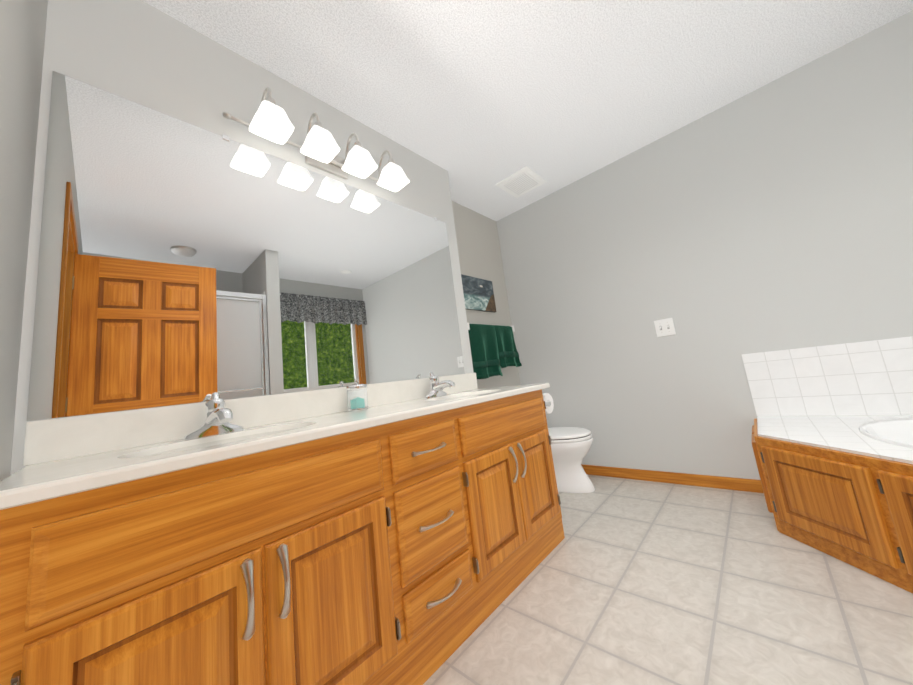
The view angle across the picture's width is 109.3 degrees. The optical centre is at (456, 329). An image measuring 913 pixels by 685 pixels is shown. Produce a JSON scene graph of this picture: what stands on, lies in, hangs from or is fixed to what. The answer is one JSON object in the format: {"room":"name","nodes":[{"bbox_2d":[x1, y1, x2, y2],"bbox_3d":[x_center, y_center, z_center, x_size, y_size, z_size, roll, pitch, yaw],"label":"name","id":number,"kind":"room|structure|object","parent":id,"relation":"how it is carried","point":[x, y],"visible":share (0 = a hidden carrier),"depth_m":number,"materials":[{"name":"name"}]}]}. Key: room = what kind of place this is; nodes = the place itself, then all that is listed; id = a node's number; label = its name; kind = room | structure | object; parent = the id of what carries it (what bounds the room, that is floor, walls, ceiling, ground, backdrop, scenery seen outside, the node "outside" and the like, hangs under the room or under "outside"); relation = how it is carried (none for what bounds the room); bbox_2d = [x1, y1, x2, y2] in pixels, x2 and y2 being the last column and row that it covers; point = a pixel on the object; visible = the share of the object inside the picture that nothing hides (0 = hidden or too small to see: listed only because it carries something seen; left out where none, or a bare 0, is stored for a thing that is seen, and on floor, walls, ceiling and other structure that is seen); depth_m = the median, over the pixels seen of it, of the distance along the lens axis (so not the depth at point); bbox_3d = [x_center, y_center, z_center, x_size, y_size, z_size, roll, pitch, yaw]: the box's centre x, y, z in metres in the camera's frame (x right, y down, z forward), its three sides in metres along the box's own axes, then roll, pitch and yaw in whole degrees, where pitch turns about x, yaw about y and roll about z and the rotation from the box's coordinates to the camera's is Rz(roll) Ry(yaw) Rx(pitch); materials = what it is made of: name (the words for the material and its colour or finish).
{"room":"bathroom","nodes":[
{"label":"bathroom","id":0,"kind":"room"},
{"bbox_2d":[0,0,47,480],"bbox_3d":[-0.175,-0.324,-0.100,2.870,2.440,0.100,-15,-11,41],"label":"wall","id":1,"kind":"structure","parent":0,"point":[22,31],"depth_m":0.77,"materials":[{"name":"grey paint"}]},
{"bbox_2d":[10,0,473,474],"bbox_3d":[-0.718,0.008,1.657,0.365,2.440,1.970,-15,-11,41],"label":"wall","id":2,"kind":"structure","parent":0,"point":[143,53],"depth_m":1.27,"materials":[{"name":"grey paint"}]},
{"bbox_2d":[27,71,464,420],"bbox_3d":[-0.604,-0.264,1.576,0.008,1.077,1.750,-15,-11,41],"label":"mirror","id":3,"kind":"object","parent":2,"relation":"attached to","point":[181,262],"visible":1,"depth_m":1.21,"materials":[{"name":"silver mirror"}]},
{"bbox_2d":[23,373,477,463],"bbox_3d":[-0.493,0.322,1.520,0.021,0.112,1.850,-15,-11,41],"label":"backsplash","id":4,"kind":"structure","parent":2,"relation":"attached to","point":[54,439],"depth_m":1.03,"materials":[{"name":"white stone"}]},
{"bbox_2d":[222,88,409,191],"bbox_3d":[-0.599,-0.925,1.611,0.219,0.222,0.904,-15,-11,41],"label":"vanity light bar","id":5,"kind":"object","parent":2,"relation":"attached to","point":[319,148],"visible":1,"depth_m":1.55,"materials":[{"name":"white glass"}]},
{"bbox_2d":[452,201,520,388],"bbox_3d":[0.221,0.076,2.871,0.100,2.440,1.090,-15,-11,41],"label":"wall","id":6,"kind":"structure","parent":0,"point":[478,246],"depth_m":3.01,"materials":[{"name":"grey paint"}]},
{"bbox_2d":[461,274,495,312],"bbox_3d":[0.191,-0.312,2.852,0.025,0.295,0.450,-15,-11,41],"label":"picture","id":7,"kind":"object","parent":6,"relation":"attached to","point":[478,293],"visible":0.77,"depth_m":2.83,"materials":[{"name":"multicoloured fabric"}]},
{"bbox_2d":[467,323,521,378],"bbox_3d":[0.323,0.176,2.767,0.145,0.451,0.686,-15,-11,41],"label":"towels","id":8,"kind":"object","parent":6,"relation":"attached to","point":[494,351],"visible":0.9,"depth_m":2.69,"materials":[{"name":"green fabric"}]},
{"bbox_2d":[142,0,912,220],"bbox_3d":[0.579,-1.484,1.262,3.335,0.060,3.060,-15,-11,41],"label":"ceiling","id":9,"kind":"structure","parent":0,"point":[477,100],"depth_m":1.68,"materials":[{"name":"white paint"}]},
{"bbox_2d":[495,166,546,197],"bbox_3d":[0.541,-1.220,2.708,0.300,0.019,0.330,-15,-11,41],"label":"ceiling vent","id":10,"kind":"object","parent":9,"relation":"in","point":[522,181],"visible":1,"depth_m":2.68,"materials":[{"name":"white plastic"}]},
{"bbox_2d":[423,474,912,684],"bbox_3d":[0.881,0.970,0.892,3.335,0.060,3.060,-15,-11,41],"label":"floor","id":11,"kind":"structure","parent":0,"point":[632,582],"depth_m":1.14,"materials":[{"name":"tile"}]},
{"bbox_2d":[0,384,564,684],"bbox_3d":[-0.242,0.736,1.264,0.565,0.781,1.796,-15,-11,41],"label":"bathroom vanity","id":12,"kind":"object","parent":11,"relation":"on","point":[407,532],"depth_m":0.78,"materials":[{"name":"brown wood"}]},
{"bbox_2d":[0,384,547,499],"bbox_3d":[-0.295,0.340,1.337,0.544,0.028,1.850,-15,-11,41],"label":"countertop","id":13,"kind":"structure","parent":12,"relation":"on","point":[31,479],"depth_m":0.82,"materials":[{"name":"white stone"}]},
{"bbox_2d":[180,392,247,439],"bbox_3d":[-0.763,0.268,1.044,0.183,0.140,0.166,-15,-11,41],"label":"faucet","id":14,"kind":"object","parent":13,"relation":"on","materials":[{"name":"silver metal"}]},
{"bbox_2d":[144,428,283,455],"bbox_3d":[-0.634,0.381,0.920,0.327,0.118,0.438,-15,-11,41],"label":"sink","id":15,"kind":"object","parent":13,"relation":"in","point":[269,429],"depth_m":1.02,"materials":[{"name":"white ceramic"}]},
{"bbox_2d":[346,379,368,410],"bbox_3d":[-0.452,0.293,1.477,0.094,0.140,0.094,-15,-11,41],"label":"jar","id":16,"kind":"object","parent":13,"relation":"on","point":[357,403],"visible":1,"depth_m":1.45,"materials":[{"name":"clear glass"}]},
{"bbox_2d":[420,372,459,399],"bbox_3d":[-0.080,0.296,1.787,0.183,0.140,0.166,-15,-11,41],"label":"faucet","id":17,"kind":"object","parent":13,"relation":"on","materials":[{"name":"silver metal"}]},
{"bbox_2d":[444,392,475,399],"bbox_3d":[0.050,0.409,1.664,0.327,0.118,0.437,-15,-11,41],"label":"sink","id":18,"kind":"object","parent":13,"relation":"in","point":[469,393],"depth_m":1.86,"materials":[{"name":"white ceramic"}]},
{"bbox_2d":[543,393,553,413],"bbox_3d":[0.490,0.439,1.917,0.153,0.116,0.136,-15,-11,41],"label":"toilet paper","id":19,"kind":"object","parent":12,"relation":"attached to","point":[548,402],"visible":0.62,"depth_m":1.88,"materials":[{"name":"white paper"}]},
{"bbox_2d":[548,427,594,492],"bbox_3d":[0.709,0.866,2.542,0.720,0.674,0.520,-15,-11,41],"label":"toilet","id":20,"kind":"object","parent":11,"relation":"on","point":[570,447],"visible":0.29,"depth_m":2.31,"materials":[{"name":"white ceramic"}]},
{"bbox_2d":[741,336,912,592],"bbox_3d":[1.867,0.388,0.939,1.540,0.858,1.487,-15,-11,41],"label":"tub","id":21,"kind":"object","parent":11,"relation":"on","point":[832,436],"visible":1,"depth_m":1.47,"materials":[{"name":"tile"}]},
{"bbox_2d":[496,10,912,479],"bbox_3d":[1.768,-0.225,2.133,3.235,2.440,0.100,-15,-11,41],"label":"wall","id":22,"kind":"structure","parent":0,"point":[776,215],"depth_m":2.11,"materials":[{"name":"grey paint"}]},
{"bbox_2d":[654,318,675,336],"bbox_3d":[1.481,-0.016,2.307,0.116,0.120,0.018,-15,-11,41],"label":"light switch","id":23,"kind":"object","parent":22,"relation":"attached to","point":[664,327],"visible":1,"depth_m":2.31,"materials":[{"name":"white plastic"}]},
{"bbox_2d":[581,464,763,492],"bbox_3d":[1.002,0.997,1.628,2.328,0.075,1.610,-15,-11,41],"label":"baseboard","id":24,"kind":"structure","parent":22,"relation":"attached to","point":[739,484],"depth_m":2.22,"materials":[{"name":"brown wood"}]}
]}

